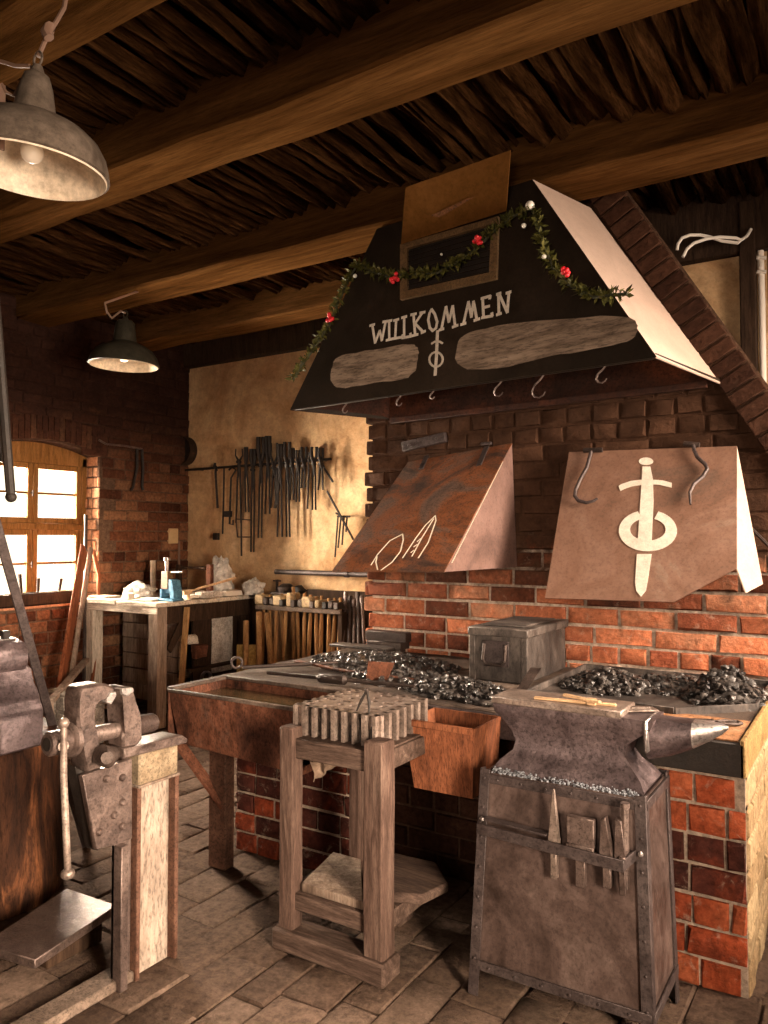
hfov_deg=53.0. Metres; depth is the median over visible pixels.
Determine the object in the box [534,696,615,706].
wooden stick
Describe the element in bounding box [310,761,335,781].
rag
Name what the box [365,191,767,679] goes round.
wall
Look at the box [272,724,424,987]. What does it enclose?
stand
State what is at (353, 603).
bar
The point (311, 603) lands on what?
hammer
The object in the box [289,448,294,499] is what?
tongs
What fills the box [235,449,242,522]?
tongs
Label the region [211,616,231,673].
panel
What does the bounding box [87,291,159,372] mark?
pendant lamp
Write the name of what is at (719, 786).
hearth
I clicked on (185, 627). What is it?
wooden lath
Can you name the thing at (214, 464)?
bar
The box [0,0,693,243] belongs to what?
ceiling beam
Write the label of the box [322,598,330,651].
hammer
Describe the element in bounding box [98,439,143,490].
tongs
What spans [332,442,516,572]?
hood
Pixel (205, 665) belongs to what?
shelf
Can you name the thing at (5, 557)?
bar
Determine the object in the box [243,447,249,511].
tongs
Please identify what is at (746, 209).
trim
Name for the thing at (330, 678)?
rake
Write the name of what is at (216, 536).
bar
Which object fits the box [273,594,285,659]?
hammer
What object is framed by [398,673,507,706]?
heap
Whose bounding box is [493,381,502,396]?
hook
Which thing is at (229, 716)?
trough
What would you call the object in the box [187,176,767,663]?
wall
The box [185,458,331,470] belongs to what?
rail
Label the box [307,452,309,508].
rod
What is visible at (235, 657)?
poker
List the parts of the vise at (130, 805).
handle, jaw leg, cheek plate, plate, cap plate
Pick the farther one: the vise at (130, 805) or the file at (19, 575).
the file at (19, 575)
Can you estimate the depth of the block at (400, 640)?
4.36 m
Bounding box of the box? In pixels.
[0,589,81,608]
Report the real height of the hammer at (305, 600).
0.532 m
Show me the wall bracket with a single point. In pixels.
(439, 438)
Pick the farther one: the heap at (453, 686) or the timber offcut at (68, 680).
the timber offcut at (68, 680)
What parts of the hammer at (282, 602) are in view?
handle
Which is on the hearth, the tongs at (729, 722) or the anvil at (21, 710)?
the tongs at (729, 722)
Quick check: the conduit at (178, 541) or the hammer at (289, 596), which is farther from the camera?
the conduit at (178, 541)
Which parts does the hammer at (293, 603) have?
handle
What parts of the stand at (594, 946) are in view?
panel, plate, panel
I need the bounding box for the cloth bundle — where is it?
[291,585,306,593]
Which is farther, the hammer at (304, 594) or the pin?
the hammer at (304, 594)
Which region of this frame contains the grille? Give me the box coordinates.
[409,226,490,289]
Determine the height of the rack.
1.020 m
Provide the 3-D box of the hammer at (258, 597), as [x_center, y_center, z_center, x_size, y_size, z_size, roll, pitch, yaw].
[-1.004,0.973,6.425,0.100,0.585,0.133,-1,-2,32]
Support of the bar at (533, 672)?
on the hearth
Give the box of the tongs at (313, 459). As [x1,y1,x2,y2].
[310,447,317,509]
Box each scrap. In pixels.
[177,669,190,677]
[188,634,198,643]
[191,644,207,658]
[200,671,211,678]
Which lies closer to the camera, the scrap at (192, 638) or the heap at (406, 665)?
the heap at (406, 665)
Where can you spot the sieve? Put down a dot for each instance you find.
(190, 447)
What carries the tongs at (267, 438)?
hanging from the rail
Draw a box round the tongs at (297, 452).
[295,450,300,501]
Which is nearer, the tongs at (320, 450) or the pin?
the pin
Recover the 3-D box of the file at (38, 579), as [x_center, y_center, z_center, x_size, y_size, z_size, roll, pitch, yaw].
[-2.717,0.620,6.054,0.024,0.198,0.026,-1,-2,32]
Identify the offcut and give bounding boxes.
[49,658,88,714]
[88,594,120,598]
[169,589,203,595]
[195,590,222,597]
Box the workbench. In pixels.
[86,593,253,729]
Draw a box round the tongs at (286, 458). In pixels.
[283,442,290,536]
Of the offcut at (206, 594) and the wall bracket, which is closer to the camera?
the wall bracket
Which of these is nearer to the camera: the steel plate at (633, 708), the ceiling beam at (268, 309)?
the steel plate at (633, 708)
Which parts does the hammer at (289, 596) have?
handle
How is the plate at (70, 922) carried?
on the floor
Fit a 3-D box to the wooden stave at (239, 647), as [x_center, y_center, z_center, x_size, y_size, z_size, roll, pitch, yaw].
[-1.141,1.374,6.142,0.070,0.570,0.457,0,-2,-11]
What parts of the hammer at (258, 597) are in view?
handle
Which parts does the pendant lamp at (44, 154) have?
bulb, cord, lamp shade, lamp shade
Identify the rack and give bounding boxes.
[255,589,372,664]
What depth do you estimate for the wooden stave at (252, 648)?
6.23 m
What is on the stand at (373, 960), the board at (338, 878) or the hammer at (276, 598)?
the board at (338, 878)
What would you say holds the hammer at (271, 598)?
on the rack
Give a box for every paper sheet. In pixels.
[122,593,133,599]
[130,597,159,600]
[182,594,199,598]
[222,590,241,596]
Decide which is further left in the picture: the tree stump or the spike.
the tree stump
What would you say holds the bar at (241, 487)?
hanging from the rail
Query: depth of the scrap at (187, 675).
6.10 m
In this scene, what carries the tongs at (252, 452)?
hanging from the rail
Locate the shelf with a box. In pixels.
[167,652,236,672]
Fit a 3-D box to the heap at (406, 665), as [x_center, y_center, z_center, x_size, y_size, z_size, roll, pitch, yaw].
[0.039,0.744,3.810,0.650,0.091,1.021,1,-2,-23]
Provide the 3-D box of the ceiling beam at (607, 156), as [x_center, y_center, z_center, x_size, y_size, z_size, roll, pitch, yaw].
[0.176,-1.663,4.169,6.905,0.277,0.314,-1,-2,32]
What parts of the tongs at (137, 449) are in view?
hanger rod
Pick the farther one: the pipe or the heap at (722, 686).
the pipe
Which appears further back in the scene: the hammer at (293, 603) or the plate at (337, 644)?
the hammer at (293, 603)
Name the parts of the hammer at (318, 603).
handle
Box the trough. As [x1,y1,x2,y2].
[168,674,353,870]
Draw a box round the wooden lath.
[178,607,189,683]
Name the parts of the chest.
drop handle, handle plate, lid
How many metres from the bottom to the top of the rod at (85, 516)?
1.638 m
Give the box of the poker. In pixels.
[230,656,346,668]
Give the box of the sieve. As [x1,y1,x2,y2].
[181,436,196,464]
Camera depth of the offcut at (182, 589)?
6.48 m
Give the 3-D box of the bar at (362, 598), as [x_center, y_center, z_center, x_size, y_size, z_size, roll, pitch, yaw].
[-0.144,1.144,5.814,0.040,1.006,0.345,0,-2,-10]
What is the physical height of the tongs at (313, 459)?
0.529 m
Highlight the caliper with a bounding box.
[356,688,370,712]
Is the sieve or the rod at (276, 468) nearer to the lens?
the rod at (276, 468)
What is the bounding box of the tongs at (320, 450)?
[317,448,323,489]
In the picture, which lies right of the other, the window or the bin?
the bin
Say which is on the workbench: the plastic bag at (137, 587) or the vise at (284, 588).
the plastic bag at (137, 587)
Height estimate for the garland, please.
0.677 m
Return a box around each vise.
[11,681,186,1023]
[157,558,183,601]
[270,580,293,594]
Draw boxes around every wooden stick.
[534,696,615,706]
[563,693,600,705]
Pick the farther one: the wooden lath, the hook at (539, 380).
the wooden lath
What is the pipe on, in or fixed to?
attached to the wall at (232, 404)
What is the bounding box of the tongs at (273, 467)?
[270,443,277,507]
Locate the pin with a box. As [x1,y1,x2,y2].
[620,801,629,889]
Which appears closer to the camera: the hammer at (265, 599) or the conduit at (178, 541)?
the hammer at (265, 599)
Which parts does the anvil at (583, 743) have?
plate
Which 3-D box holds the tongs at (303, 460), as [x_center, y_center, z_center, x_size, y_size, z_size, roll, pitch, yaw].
[-0.678,-0.374,6.475,0.069,0.347,0.045,-1,-2,32]
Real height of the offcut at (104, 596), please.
0.020 m
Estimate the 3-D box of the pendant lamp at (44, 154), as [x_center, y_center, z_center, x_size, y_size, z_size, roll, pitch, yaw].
[-1.054,-1.336,2.310,0.445,0.679,0.446,-1,-2,32]
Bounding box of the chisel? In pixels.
[614,818,625,896]
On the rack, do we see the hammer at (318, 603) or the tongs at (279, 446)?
the hammer at (318, 603)
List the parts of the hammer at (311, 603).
handle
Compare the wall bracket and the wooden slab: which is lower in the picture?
the wooden slab
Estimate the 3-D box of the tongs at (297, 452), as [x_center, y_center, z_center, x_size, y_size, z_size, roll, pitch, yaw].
[-0.726,-0.303,6.487,0.058,0.440,0.045,-1,-2,32]
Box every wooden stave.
[237,645,242,670]
[243,620,248,669]
[249,644,255,664]
[256,612,261,664]
[264,612,273,663]
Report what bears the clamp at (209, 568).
on the workbench
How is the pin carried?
attached to the stand at (594, 946)
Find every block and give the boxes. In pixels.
[293,688,427,745]
[366,629,410,651]
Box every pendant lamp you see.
[0,0,109,200]
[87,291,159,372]
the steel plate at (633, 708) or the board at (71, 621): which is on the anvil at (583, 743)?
the steel plate at (633, 708)
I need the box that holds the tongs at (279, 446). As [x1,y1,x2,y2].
[276,444,282,536]
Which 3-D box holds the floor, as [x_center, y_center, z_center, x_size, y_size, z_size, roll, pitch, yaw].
[-0.662,1.599,2.738,7.500,0.126,7.109,-1,-2,32]
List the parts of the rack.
post, rail, post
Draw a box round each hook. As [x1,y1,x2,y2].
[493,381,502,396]
[531,375,544,397]
[595,366,606,383]
[752,527,767,546]
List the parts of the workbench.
leg, rail, leg, leg, rail, leg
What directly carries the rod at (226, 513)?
hanging from the rail
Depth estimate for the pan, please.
3.09 m
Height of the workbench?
0.963 m
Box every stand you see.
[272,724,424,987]
[468,763,679,1023]
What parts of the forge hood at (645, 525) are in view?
panel, curved handle, curved handle, panel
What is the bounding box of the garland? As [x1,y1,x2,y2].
[284,201,633,381]
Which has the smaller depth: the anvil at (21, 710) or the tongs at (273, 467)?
the anvil at (21, 710)
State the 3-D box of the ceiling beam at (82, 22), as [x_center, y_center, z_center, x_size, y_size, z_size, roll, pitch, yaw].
[-0.934,-1.721,2.417,6.913,0.273,0.284,-1,-2,32]
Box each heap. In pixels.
[311,649,461,686]
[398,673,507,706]
[558,664,767,711]
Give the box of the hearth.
[221,648,767,998]
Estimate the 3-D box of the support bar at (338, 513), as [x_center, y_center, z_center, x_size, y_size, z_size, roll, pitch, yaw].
[-0.346,0.027,6.259,0.186,0.402,0.184,-1,-2,32]
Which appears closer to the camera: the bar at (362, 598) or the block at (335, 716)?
the block at (335, 716)
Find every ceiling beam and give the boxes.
[0,0,163,85]
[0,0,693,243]
[16,73,767,326]
[132,272,350,350]
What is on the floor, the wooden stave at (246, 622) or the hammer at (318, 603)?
the wooden stave at (246, 622)
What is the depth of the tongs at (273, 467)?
6.67 m
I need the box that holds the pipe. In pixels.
[274,569,366,576]
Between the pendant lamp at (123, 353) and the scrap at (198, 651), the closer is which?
the pendant lamp at (123, 353)
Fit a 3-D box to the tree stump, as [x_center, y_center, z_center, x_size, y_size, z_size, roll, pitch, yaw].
[-1.713,1.235,3.168,0.743,0.662,0.738,-1,-2,32]
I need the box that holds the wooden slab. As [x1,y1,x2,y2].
[394,853,447,903]
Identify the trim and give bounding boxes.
[0,457,99,611]
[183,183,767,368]
[738,199,758,371]
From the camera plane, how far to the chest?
3.50 m
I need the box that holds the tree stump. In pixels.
[0,721,63,921]
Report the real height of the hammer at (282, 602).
0.520 m
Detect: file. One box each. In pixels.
[18,574,22,593]
[37,578,39,592]
[58,578,62,590]
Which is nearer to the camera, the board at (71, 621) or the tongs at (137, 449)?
the board at (71, 621)
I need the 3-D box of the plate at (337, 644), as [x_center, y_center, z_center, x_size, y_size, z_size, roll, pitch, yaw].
[-0.125,0.771,4.327,0.380,0.045,0.100,-1,-2,32]
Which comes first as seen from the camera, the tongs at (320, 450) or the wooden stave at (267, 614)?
the wooden stave at (267, 614)
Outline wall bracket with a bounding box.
[401,432,447,451]
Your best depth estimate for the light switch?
7.13 m
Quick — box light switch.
[167,528,177,543]
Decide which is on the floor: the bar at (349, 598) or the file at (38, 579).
the bar at (349, 598)
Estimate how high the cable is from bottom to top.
0.179 m
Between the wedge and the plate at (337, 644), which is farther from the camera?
the plate at (337, 644)
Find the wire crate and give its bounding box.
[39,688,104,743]
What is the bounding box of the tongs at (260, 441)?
[256,437,264,537]
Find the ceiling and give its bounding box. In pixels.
[0,0,767,344]
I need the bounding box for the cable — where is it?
[675,228,752,257]
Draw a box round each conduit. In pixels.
[178,541,179,563]
[757,250,766,382]
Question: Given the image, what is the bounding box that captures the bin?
[410,707,500,798]
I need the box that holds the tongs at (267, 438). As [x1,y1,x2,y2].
[264,436,270,513]
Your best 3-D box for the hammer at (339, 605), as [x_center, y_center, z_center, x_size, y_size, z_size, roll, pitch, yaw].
[-0.352,0.971,5.995,0.054,0.605,0.107,-1,-2,32]
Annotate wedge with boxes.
[599,816,613,888]
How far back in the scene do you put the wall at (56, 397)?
6.57 m
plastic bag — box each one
[123,580,156,597]
[212,555,234,590]
[242,577,265,594]
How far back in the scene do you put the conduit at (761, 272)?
4.14 m
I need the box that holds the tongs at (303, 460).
[300,447,307,487]
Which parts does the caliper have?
leg, leg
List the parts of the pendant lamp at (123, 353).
cord, lamp shade, lamp shade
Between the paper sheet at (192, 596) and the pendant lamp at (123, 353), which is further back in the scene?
the paper sheet at (192, 596)
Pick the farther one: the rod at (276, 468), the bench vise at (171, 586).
the rod at (276, 468)
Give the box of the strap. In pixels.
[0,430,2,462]
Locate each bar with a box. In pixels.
[0,305,16,502]
[0,519,84,847]
[213,463,218,507]
[213,468,224,539]
[240,487,241,555]
[274,462,282,507]
[326,491,353,539]
[341,592,347,649]
[347,596,352,642]
[351,599,355,642]
[355,592,360,643]
[359,595,364,643]
[517,667,540,689]
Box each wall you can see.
[0,278,189,708]
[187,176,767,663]
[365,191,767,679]
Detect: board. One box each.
[56,544,86,687]
[69,547,92,684]
[301,852,362,909]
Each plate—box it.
[0,889,110,968]
[329,642,394,653]
[628,706,658,711]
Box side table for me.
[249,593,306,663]
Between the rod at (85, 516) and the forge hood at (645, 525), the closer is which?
the forge hood at (645, 525)
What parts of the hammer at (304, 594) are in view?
handle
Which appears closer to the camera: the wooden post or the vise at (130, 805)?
the vise at (130, 805)
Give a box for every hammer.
[255,593,272,663]
[263,595,272,632]
[269,597,277,662]
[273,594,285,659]
[279,594,287,656]
[286,587,300,658]
[290,594,300,658]
[298,593,305,657]
[302,595,319,656]
[309,596,318,654]
[315,596,326,653]
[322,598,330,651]
[328,598,338,651]
[333,598,344,650]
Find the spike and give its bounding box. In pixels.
[548,789,560,879]
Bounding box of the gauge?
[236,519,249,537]
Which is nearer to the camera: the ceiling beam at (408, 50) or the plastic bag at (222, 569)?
the ceiling beam at (408, 50)
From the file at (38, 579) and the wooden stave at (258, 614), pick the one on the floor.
the wooden stave at (258, 614)
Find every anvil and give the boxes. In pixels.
[0,630,42,755]
[491,688,728,795]
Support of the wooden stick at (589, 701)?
on the anvil at (583, 743)
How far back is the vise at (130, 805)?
2.46 m
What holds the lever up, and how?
on the workbench
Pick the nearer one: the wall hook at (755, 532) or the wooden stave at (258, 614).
the wall hook at (755, 532)
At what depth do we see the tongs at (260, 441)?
6.70 m
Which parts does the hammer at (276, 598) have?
handle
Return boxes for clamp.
[175,564,213,590]
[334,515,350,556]
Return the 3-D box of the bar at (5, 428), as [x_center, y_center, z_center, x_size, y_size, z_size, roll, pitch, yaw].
[-1.319,-0.814,2.602,0.165,1.563,0.036,1,-2,-22]
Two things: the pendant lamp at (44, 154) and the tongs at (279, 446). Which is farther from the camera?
the tongs at (279, 446)
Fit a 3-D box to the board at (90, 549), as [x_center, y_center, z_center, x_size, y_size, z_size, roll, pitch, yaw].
[-2.357,0.964,5.916,0.033,1.382,0.681,0,-2,-4]
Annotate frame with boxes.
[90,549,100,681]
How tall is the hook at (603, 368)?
0.081 m
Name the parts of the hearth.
hearth plate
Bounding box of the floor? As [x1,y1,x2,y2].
[0,700,767,1023]
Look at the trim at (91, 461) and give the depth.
6.52 m
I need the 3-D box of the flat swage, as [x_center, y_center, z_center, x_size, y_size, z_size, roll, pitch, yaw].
[0.595,1.025,2.327,0.085,0.205,0.030,-1,-2,32]
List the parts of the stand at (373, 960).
leg, rail, rail, leg, leg, rail, rail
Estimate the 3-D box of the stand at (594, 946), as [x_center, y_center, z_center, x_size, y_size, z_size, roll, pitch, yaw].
[0.621,1.191,2.484,0.577,0.689,0.415,-1,-2,32]
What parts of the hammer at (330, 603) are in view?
handle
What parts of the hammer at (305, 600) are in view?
handle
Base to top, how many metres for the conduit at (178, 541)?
0.514 m
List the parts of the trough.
leg, tank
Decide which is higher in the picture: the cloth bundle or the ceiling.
the ceiling
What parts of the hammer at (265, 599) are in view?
handle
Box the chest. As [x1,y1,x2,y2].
[468,616,567,683]
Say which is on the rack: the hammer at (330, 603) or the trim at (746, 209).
the hammer at (330, 603)
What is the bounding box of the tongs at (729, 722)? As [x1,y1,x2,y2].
[694,718,742,725]
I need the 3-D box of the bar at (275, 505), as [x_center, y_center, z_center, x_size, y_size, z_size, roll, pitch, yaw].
[-0.907,-0.231,6.618,0.098,0.397,0.026,-1,-2,32]
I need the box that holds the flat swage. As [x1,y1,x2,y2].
[566,814,595,887]
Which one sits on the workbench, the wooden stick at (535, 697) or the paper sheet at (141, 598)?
the paper sheet at (141, 598)
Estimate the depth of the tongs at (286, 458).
6.56 m
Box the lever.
[183,577,235,599]
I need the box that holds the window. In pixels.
[0,441,86,593]
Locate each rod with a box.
[82,515,87,681]
[224,466,236,524]
[276,468,277,504]
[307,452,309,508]
[323,465,333,482]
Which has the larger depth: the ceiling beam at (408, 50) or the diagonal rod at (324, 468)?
the diagonal rod at (324, 468)
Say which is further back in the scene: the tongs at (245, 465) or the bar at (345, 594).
the tongs at (245, 465)
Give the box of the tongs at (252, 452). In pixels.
[249,449,256,551]
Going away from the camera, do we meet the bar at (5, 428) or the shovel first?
the bar at (5, 428)
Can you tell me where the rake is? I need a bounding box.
[267,671,414,687]
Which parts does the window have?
sash, sash, sash, sash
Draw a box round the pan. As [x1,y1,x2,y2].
[528,664,767,714]
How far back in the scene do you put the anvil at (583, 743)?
2.47 m
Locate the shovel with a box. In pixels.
[294,660,414,679]
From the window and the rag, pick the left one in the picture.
the window
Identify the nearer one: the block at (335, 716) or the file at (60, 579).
the block at (335, 716)
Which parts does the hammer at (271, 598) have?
handle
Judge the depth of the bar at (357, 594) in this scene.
5.93 m
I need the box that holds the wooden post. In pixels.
[150,560,157,595]
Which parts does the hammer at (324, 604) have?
handle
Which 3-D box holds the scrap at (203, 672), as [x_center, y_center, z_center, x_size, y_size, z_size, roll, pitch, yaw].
[-1.470,1.361,6.330,0.055,0.110,0.108,-1,-2,32]
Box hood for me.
[290,150,719,423]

